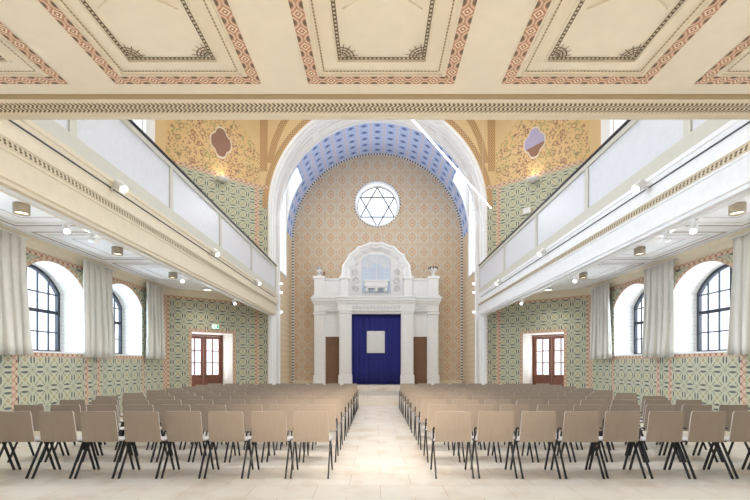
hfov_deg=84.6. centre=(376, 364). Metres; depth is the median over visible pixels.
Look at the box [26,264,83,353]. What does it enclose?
window
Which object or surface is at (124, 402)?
chair
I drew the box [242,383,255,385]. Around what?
chair
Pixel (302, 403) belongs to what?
chair
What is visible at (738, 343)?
window curtain
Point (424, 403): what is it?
chair
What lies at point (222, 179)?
uplight
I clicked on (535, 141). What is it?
wall medallion
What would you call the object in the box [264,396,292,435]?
chair
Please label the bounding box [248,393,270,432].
chair
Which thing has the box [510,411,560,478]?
chair
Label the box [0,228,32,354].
window curtain
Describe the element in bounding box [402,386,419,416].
chair
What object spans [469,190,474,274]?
window
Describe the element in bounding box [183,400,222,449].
chair
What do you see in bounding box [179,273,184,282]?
track spotlight
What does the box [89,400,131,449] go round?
chair
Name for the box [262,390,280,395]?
chair
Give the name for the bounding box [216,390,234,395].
chair
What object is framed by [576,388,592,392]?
chair
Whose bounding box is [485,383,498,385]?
chair
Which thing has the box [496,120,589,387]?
wall
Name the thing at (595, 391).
chair
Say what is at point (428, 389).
chair
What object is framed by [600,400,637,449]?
chair
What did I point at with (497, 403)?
chair
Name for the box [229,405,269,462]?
chair
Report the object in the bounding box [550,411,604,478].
chair
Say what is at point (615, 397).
chair
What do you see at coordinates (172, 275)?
recessed light
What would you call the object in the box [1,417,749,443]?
baseboard
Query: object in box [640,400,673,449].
chair
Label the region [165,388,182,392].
chair
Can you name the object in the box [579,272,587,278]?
recessed light
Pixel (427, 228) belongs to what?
wall
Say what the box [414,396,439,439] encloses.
chair
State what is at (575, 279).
track spotlight
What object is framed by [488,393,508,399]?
chair
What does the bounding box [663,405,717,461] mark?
chair
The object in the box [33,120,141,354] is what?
window reveal
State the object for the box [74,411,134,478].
chair
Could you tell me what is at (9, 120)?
track rail
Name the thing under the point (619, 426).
chair
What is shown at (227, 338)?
trim
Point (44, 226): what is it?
ceiling
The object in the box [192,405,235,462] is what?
chair
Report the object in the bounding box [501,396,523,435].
chair
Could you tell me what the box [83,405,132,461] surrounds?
chair
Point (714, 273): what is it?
window
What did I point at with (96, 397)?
chair
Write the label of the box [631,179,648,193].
track spotlight
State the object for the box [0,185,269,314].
molding
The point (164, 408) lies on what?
chair
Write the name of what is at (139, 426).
chair
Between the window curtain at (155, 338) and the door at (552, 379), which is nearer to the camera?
the window curtain at (155, 338)
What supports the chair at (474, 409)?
on the floor
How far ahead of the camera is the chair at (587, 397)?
7.72 m
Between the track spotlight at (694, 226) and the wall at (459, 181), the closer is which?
the track spotlight at (694, 226)
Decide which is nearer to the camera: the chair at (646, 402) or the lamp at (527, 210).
the chair at (646, 402)
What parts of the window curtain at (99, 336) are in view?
curtain rod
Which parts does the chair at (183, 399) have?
backrest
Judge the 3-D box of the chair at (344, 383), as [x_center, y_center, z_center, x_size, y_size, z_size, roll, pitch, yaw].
[-0.816,0.992,13.066,0.482,0.828,0.560,0,0,0]
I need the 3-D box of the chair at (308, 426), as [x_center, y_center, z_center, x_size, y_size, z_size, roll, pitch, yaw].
[-0.823,0.992,5.331,0.480,0.828,0.560,0,0,0]
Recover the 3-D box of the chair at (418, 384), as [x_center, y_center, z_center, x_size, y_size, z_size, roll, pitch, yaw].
[1.495,0.992,13.079,0.480,0.828,0.560,0,0,-1]
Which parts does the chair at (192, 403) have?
backrest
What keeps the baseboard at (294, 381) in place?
attached to the wall at (427, 228)
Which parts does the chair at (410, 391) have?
backrest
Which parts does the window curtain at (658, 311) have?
curtain rod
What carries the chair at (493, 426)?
on the floor
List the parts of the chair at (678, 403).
backrest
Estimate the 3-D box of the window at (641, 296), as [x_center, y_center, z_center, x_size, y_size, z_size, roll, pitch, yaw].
[7.062,-1.183,10.830,0.645,1.875,1.768,0,0,0]
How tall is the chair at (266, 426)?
0.828 m
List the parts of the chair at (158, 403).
backrest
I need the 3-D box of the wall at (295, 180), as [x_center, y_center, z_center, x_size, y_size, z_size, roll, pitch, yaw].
[-3.530,-3.425,17.455,0.730,9.650,2.390,0,0,0]
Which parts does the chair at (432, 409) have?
leg, leg, backrest, leg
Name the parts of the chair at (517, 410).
leg, backrest, leg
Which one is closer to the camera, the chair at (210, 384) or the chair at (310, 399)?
the chair at (310, 399)
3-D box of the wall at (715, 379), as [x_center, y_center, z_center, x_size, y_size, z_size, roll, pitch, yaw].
[6.690,-4.350,4.520,0.130,11.500,17.040,0,0,0]
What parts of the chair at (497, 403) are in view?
backrest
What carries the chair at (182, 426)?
on the floor
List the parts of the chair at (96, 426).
leg, leg, backrest, leg, leg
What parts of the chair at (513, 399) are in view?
backrest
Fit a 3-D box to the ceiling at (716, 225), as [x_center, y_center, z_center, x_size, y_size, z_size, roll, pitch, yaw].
[5.370,-2.432,6.665,2.770,0.016,16.670,0,0,0]
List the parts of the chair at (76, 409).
leg, backrest, leg, leg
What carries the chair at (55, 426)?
on the floor
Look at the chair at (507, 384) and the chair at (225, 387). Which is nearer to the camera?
the chair at (225, 387)
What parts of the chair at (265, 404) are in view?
backrest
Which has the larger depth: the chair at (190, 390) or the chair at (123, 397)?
the chair at (190, 390)
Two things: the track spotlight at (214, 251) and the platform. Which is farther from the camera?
the platform
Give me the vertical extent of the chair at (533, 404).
0.828 m
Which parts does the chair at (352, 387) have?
backrest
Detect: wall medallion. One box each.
[210,126,231,158]
[523,126,545,158]
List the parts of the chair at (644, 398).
backrest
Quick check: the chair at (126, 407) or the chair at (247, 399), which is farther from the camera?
the chair at (247, 399)
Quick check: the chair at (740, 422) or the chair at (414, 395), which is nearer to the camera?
the chair at (740, 422)
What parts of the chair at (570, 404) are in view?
backrest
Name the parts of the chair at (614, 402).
backrest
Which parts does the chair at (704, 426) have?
leg, leg, backrest, leg, leg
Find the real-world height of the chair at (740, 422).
0.828 m
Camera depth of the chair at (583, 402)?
6.84 m
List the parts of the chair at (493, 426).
leg, leg, backrest, leg, leg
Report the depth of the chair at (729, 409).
6.00 m
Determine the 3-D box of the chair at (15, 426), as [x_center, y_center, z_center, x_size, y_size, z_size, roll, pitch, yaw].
[-4.537,0.992,5.336,0.480,0.828,0.560,0,0,0]
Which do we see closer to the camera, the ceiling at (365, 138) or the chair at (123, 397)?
the chair at (123, 397)
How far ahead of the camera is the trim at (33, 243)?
9.94 m
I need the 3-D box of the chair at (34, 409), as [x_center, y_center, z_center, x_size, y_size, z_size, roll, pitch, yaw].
[-5.061,0.992,6.186,0.480,0.828,0.560,0,0,-1]
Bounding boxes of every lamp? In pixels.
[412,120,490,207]
[523,207,530,214]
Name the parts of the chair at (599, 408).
leg, backrest, leg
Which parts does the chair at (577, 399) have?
backrest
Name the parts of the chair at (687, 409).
leg, leg, leg, backrest, leg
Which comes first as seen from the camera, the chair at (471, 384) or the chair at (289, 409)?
the chair at (289, 409)
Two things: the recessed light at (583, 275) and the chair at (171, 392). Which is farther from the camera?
the recessed light at (583, 275)
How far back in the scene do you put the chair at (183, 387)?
11.14 m
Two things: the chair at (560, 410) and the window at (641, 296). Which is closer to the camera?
the chair at (560, 410)
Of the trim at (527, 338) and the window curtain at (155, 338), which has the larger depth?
the trim at (527, 338)
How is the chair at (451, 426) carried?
on the floor
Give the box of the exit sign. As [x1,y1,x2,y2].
[211,324,218,328]
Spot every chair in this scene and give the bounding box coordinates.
[0,411,55,478]
[0,442,14,469]
[7,405,64,462]
[31,411,95,478]
[44,405,98,461]
[55,400,101,449]
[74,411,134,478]
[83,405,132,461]
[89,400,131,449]
[95,396,122,434]
[117,411,174,478]
[119,400,160,449]
[119,405,166,462]
[121,396,145,435]
[123,393,143,395]
[146,390,165,399]
[148,393,168,404]
[151,396,174,410]
[151,400,191,449]
[156,405,202,461]
[161,411,213,478]
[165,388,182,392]
[169,390,187,395]
[174,393,194,399]
[179,396,203,434]
[182,386,197,389]
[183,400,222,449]
[186,388,203,392]
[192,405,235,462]
[193,390,211,395]
[200,393,220,399]
[201,386,216,389]
[203,411,253,478]
[205,396,230,435]
[208,383,221,385]
[208,388,224,392]
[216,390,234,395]
[216,400,252,449]
[221,386,236,389]
[224,383,237,385]
[225,393,245,432]
[229,388,245,392]
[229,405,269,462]
[236,396,259,404]
[238,390,256,395]
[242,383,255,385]
[247,411,293,478]
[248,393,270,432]
[248,400,282,449]
[258,383,271,385]
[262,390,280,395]
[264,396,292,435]
[266,405,303,461]
[276,393,296,399]
[280,400,309,449]
[290,411,332,478]
[291,396,315,435]
[303,405,338,462]
[308,390,326,395]
[309,383,322,385]
[312,400,342,449]
[314,388,330,392]
[321,396,346,440]
[327,393,349,432]
[331,390,351,426]
[335,388,353,420]
[338,386,355,416]
[341,385,356,411]
[343,383,358,409]
[399,383,413,408]
[400,385,416,412]
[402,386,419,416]
[405,388,423,416]
[407,390,427,426]
[410,393,434,432]
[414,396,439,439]
[417,383,430,385]
[418,400,449,449]
[423,405,460,461]
[424,386,439,389]
[427,388,444,392]
[430,411,473,478]
[434,383,447,385]
[445,396,467,404]
[449,388,465,392]
[451,383,464,385]
[452,400,481,449]
[455,390,473,395]
[457,405,496,462]
[463,393,483,399]
[468,383,481,385]
[470,411,517,478]
[472,396,495,435]
[478,400,512,449]
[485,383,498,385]
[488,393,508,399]
[492,405,533,462]
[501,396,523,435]
[502,383,515,385]
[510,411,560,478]
[514,400,545,449]
[519,383,532,385]
[527,405,570,462]
[529,396,551,404]
[538,400,578,449]
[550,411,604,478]
[556,396,580,432]
[560,386,576,389]
[561,405,607,462]
[565,393,585,399]
[569,400,610,449]
[571,390,589,395]
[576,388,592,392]
[586,396,608,410]
[588,411,646,478]
[590,393,610,409]
[594,390,612,402]
[595,405,644,461]
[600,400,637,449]
[602,396,636,435]
[615,393,636,395]
[629,405,681,461]
[629,411,690,478]
[640,396,665,435]
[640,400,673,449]
[659,400,706,449]
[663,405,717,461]
[668,411,733,478]
[697,405,748,461]
[707,411,749,478]
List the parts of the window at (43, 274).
frame, sill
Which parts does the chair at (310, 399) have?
backrest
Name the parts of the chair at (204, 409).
leg, backrest, leg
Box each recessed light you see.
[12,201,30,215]
[111,246,122,255]
[168,272,176,278]
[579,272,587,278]
[634,246,645,255]
[728,201,746,215]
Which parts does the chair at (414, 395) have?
backrest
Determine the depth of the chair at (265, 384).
12.87 m
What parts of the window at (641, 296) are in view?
sill, frame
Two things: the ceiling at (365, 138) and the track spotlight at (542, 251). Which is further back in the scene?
the ceiling at (365, 138)
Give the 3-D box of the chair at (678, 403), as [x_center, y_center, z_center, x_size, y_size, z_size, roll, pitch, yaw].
[5.206,0.992,7.059,0.480,0.828,0.560,0,0,0]
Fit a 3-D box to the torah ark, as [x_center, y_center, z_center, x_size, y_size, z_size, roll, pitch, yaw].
[-0.005,-2.233,18.115,5.680,6.166,1.030,0,0,0]
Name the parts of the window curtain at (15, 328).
curtain rod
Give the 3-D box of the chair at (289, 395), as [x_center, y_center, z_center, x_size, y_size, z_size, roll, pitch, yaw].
[-1.880,0.992,8.777,0.480,0.828,0.560,0,0,0]
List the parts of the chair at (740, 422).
leg, leg, backrest, leg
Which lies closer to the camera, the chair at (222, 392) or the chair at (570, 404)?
the chair at (570, 404)
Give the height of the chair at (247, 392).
0.828 m
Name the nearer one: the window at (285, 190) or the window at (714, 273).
the window at (714, 273)
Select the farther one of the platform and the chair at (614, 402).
the platform
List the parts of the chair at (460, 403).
backrest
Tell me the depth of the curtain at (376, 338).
17.98 m
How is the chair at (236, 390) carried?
on the floor
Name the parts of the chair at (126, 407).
backrest, leg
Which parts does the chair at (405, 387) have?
backrest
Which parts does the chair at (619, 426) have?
leg, leg, backrest, leg, leg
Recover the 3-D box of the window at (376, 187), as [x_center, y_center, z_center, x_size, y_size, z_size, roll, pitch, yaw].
[0.045,-7.290,19.040,1.940,1.940,0.060,0,0,0]
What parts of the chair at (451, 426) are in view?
leg, leg, backrest, leg, leg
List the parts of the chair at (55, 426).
leg, leg, backrest, leg, leg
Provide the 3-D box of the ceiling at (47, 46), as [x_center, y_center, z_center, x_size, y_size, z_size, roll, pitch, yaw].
[0.045,-2.328,-0.220,13.420,0.014,7.560,0,0,0]
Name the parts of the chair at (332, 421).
leg, backrest, leg, leg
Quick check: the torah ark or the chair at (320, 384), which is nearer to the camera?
the chair at (320, 384)
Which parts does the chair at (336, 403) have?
backrest, leg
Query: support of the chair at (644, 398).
on the floor
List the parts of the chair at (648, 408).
leg, backrest, leg, leg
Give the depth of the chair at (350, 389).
10.32 m
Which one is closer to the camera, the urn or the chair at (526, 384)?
the chair at (526, 384)
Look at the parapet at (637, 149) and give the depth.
6.90 m
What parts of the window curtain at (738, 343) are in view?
curtain rod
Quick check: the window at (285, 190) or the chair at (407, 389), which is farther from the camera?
the window at (285, 190)
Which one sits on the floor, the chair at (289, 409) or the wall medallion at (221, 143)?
the chair at (289, 409)
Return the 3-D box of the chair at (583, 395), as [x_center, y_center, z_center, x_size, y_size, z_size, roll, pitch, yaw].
[4.146,0.992,8.775,0.480,0.828,0.560,0,0,0]
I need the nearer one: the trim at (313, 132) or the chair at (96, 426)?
the chair at (96, 426)
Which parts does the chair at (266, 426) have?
leg, leg, backrest, leg, leg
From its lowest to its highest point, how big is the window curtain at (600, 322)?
2.189 m
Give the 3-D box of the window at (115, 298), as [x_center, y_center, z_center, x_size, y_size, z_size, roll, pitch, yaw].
[-6.973,-1.183,10.830,0.645,1.875,1.768,0,0,0]
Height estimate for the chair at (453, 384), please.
0.828 m
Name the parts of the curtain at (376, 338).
embroidered panel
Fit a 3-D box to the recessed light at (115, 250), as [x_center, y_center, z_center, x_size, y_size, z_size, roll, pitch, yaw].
[-5.375,-2.364,8.550,0.210,0.145,0.210,0,0,0]
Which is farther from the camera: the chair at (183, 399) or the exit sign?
the exit sign
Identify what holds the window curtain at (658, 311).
hanging from the trim at (721, 244)
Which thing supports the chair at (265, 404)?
on the floor
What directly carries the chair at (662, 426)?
on the floor
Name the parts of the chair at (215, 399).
backrest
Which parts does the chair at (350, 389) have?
backrest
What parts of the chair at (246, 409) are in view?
leg, backrest, leg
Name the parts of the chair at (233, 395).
backrest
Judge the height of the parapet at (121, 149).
1.075 m
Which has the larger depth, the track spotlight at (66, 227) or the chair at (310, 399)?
the chair at (310, 399)
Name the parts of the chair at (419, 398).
backrest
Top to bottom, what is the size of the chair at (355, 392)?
0.828 m
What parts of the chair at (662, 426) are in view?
leg, leg, backrest, leg, leg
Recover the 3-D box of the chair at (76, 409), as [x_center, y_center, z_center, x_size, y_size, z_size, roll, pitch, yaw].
[-4.533,0.992,6.193,0.480,0.828,0.560,0,0,1]
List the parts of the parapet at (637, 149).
panel, post, panel, post, handrail, rail, panel, post, panel, post, panel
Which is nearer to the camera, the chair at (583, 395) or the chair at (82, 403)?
the chair at (82, 403)
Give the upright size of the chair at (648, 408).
0.828 m
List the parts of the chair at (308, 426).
leg, leg, backrest, leg, leg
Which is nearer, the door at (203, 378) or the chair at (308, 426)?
the chair at (308, 426)
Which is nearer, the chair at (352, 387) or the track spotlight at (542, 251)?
the track spotlight at (542, 251)
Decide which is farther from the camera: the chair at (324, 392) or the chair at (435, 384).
the chair at (435, 384)
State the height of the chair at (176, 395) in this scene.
0.828 m
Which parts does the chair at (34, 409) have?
leg, backrest, leg, leg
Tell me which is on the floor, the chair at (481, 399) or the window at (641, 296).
the chair at (481, 399)
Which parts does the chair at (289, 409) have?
leg, backrest, leg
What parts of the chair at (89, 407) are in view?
leg, backrest, leg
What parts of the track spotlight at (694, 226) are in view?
arm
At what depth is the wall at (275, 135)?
15.00 m
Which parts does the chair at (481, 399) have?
backrest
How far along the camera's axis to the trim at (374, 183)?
18.64 m
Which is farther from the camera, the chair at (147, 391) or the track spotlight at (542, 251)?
the chair at (147, 391)
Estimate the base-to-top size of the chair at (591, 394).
0.828 m
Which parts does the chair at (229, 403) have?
backrest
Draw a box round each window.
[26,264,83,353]
[112,291,141,355]
[280,190,285,274]
[356,186,397,224]
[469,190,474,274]
[613,291,643,355]
[674,264,731,353]
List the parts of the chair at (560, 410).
leg, backrest, leg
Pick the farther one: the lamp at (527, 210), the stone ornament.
the stone ornament
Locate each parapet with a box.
[31,120,276,293]
[478,120,729,293]
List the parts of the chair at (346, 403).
backrest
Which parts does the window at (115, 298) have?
frame, sill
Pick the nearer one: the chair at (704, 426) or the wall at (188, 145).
the chair at (704, 426)
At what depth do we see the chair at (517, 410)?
5.99 m
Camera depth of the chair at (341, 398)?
7.71 m
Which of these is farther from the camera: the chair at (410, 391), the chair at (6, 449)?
the chair at (410, 391)
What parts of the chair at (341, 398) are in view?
backrest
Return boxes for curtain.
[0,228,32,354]
[77,257,115,357]
[142,281,164,358]
[352,314,400,383]
[590,281,613,358]
[642,257,679,357]
[727,231,749,354]
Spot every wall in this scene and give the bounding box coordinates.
[0,120,165,413]
[166,120,259,387]
[259,120,495,382]
[280,168,301,384]
[292,153,462,383]
[453,167,474,384]
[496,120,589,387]
[590,120,749,431]
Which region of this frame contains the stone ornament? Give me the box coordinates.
[316,266,324,275]
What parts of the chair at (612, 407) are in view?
leg, backrest, leg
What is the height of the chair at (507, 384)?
0.828 m
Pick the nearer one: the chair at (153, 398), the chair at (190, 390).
the chair at (153, 398)
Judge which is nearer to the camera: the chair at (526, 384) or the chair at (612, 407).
the chair at (612, 407)
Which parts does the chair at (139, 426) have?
leg, leg, backrest, leg, leg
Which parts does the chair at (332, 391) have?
backrest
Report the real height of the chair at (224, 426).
0.828 m
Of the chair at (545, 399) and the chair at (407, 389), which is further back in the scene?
the chair at (407, 389)
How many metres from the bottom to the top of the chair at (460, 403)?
0.828 m
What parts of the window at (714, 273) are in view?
sill, frame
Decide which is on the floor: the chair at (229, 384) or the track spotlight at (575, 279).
the chair at (229, 384)
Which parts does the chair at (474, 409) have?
leg, backrest, leg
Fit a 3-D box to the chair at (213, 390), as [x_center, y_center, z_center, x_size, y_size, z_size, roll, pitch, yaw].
[-3.997,0.992,10.488,0.480,0.828,0.560,0,0,0]
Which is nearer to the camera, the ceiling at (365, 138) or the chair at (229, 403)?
the chair at (229, 403)
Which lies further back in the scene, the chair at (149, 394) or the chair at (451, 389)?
the chair at (451, 389)
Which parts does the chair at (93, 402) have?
backrest, leg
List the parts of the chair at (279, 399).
backrest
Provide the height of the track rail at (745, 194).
0.031 m
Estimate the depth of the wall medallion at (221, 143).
14.10 m
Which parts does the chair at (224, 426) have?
leg, leg, backrest, leg, leg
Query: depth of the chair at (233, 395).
8.58 m
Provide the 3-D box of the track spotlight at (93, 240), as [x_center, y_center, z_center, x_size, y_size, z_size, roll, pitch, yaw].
[-3.770,-1.685,5.499,0.148,0.166,0.105,0,0,8]
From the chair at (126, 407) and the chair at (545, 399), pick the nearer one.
the chair at (126, 407)
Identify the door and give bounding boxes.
[192,334,222,385]
[532,334,563,385]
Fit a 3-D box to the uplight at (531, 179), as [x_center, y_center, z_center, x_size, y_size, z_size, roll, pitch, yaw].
[5.320,-6.290,14.001,0.400,0.100,0.400,0,0,0]
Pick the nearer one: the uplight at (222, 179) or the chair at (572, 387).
the chair at (572, 387)
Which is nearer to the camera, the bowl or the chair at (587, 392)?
the chair at (587, 392)
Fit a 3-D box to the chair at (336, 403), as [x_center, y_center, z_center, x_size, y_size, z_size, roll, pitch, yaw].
[-0.826,0.992,7.045,0.482,0.828,0.560,0,0,-1]
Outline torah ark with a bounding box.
[311,242,441,384]
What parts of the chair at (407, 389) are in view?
backrest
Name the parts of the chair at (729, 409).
leg, leg, leg, backrest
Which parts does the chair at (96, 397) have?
backrest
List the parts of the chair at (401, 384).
backrest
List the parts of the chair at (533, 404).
backrest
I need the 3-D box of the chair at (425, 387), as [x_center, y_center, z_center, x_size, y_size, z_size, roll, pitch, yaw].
[1.500,0.992,11.360,0.480,0.828,0.560,0,0,0]
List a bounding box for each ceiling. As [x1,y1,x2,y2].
[0,0,749,93]
[0,191,219,292]
[281,123,473,237]
[537,196,749,292]
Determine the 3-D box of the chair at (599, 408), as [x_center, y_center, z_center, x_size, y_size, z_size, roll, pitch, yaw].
[3.086,0.992,6.186,0.480,0.828,0.560,0,0,-1]
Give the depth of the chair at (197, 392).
9.44 m
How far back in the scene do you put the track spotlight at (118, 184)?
5.57 m
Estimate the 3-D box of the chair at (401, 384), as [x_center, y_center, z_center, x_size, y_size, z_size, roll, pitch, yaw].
[0.964,0.992,13.077,0.480,0.828,0.560,0,0,1]
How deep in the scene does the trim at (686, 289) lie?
9.42 m
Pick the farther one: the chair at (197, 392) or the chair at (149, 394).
the chair at (197, 392)
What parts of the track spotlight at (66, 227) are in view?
arm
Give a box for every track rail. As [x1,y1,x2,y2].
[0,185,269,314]
[9,120,273,296]
[481,121,749,296]
[485,191,749,314]
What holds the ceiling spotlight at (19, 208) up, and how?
in the ceiling at (44, 226)
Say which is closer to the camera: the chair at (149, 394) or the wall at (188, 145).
the chair at (149, 394)
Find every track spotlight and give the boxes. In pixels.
[62,218,70,233]
[88,231,99,244]
[111,179,127,193]
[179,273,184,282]
[210,248,219,256]
[537,248,546,256]
[573,273,577,282]
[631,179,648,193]
[659,231,671,244]
[689,218,697,233]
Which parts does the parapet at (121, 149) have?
panel, post, panel, post, panel, rail, handrail, post, panel, post, panel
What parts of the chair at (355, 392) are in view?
backrest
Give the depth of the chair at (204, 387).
11.15 m
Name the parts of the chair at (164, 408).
leg, backrest, leg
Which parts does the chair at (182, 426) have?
leg, leg, backrest, leg, leg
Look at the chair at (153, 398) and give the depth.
7.71 m
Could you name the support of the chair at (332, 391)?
on the floor
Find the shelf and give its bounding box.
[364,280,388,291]
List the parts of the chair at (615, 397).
backrest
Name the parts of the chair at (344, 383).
backrest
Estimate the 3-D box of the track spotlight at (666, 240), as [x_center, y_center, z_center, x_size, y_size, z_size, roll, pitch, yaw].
[3.860,-1.685,5.499,0.148,0.166,0.105,0,0,-8]
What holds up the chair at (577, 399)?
on the floor
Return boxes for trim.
[0,94,749,119]
[0,225,238,301]
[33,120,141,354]
[192,332,232,384]
[268,120,486,384]
[355,181,399,225]
[478,120,749,315]
[517,228,749,301]
[523,332,563,382]
[614,120,724,354]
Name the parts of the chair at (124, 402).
backrest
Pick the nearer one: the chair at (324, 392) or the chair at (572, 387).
the chair at (324, 392)
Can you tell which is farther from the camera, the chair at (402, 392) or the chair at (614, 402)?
the chair at (402, 392)
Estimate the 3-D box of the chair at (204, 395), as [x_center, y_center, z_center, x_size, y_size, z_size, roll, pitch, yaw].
[-3.464,0.992,8.778,0.480,0.828,0.560,0,0,1]
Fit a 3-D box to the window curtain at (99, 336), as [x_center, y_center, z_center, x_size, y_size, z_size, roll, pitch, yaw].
[-6.512,-1.274,9.620,0.267,2.189,1.180,0,0,0]
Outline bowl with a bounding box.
[429,268,436,275]
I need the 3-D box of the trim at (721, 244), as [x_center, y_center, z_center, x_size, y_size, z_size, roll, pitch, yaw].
[6.552,-2.335,5.625,2.242,0.210,19.152,0,0,-7]
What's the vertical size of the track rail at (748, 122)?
0.013 m
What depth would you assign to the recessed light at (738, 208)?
6.18 m
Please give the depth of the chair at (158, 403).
6.86 m
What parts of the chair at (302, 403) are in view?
backrest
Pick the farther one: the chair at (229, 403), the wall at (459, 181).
the wall at (459, 181)
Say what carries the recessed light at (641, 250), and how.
in the ceiling at (716, 225)
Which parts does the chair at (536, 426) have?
leg, leg, backrest, leg, leg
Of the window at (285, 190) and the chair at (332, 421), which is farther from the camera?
the window at (285, 190)
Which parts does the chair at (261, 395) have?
backrest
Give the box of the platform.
[290,384,450,404]
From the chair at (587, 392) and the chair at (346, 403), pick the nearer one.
the chair at (346, 403)
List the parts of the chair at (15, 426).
leg, leg, backrest, leg, leg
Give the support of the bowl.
on the urn
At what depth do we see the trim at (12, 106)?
3.69 m
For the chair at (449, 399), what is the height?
0.828 m
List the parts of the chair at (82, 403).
backrest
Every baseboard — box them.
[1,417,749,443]
[293,380,461,383]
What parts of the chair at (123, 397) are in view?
backrest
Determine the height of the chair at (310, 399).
0.828 m
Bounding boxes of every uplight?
[216,176,228,182]
[527,176,538,182]
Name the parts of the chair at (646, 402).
backrest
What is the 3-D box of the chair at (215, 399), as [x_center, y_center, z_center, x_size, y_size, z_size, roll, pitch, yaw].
[-2.947,0.992,7.905,0.480,0.828,0.560,0,0,0]
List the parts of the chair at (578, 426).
leg, leg, backrest, leg, leg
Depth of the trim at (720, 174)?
5.60 m
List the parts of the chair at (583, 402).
backrest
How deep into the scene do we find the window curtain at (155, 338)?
12.03 m
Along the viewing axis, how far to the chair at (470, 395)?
8.56 m
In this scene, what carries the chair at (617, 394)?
on the floor
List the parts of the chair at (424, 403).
leg, backrest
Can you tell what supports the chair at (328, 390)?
on the floor
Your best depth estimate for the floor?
5.32 m
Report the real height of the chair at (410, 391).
0.828 m
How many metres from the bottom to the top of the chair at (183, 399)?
0.828 m
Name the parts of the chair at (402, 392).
backrest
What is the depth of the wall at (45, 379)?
9.22 m
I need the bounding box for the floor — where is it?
[0,405,749,499]
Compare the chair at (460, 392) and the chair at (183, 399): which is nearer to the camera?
the chair at (183, 399)
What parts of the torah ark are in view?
door, attic panel, gable moulding, sunburst panel, cornice, carved panel, door, attic panel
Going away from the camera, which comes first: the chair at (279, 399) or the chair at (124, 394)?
the chair at (279, 399)

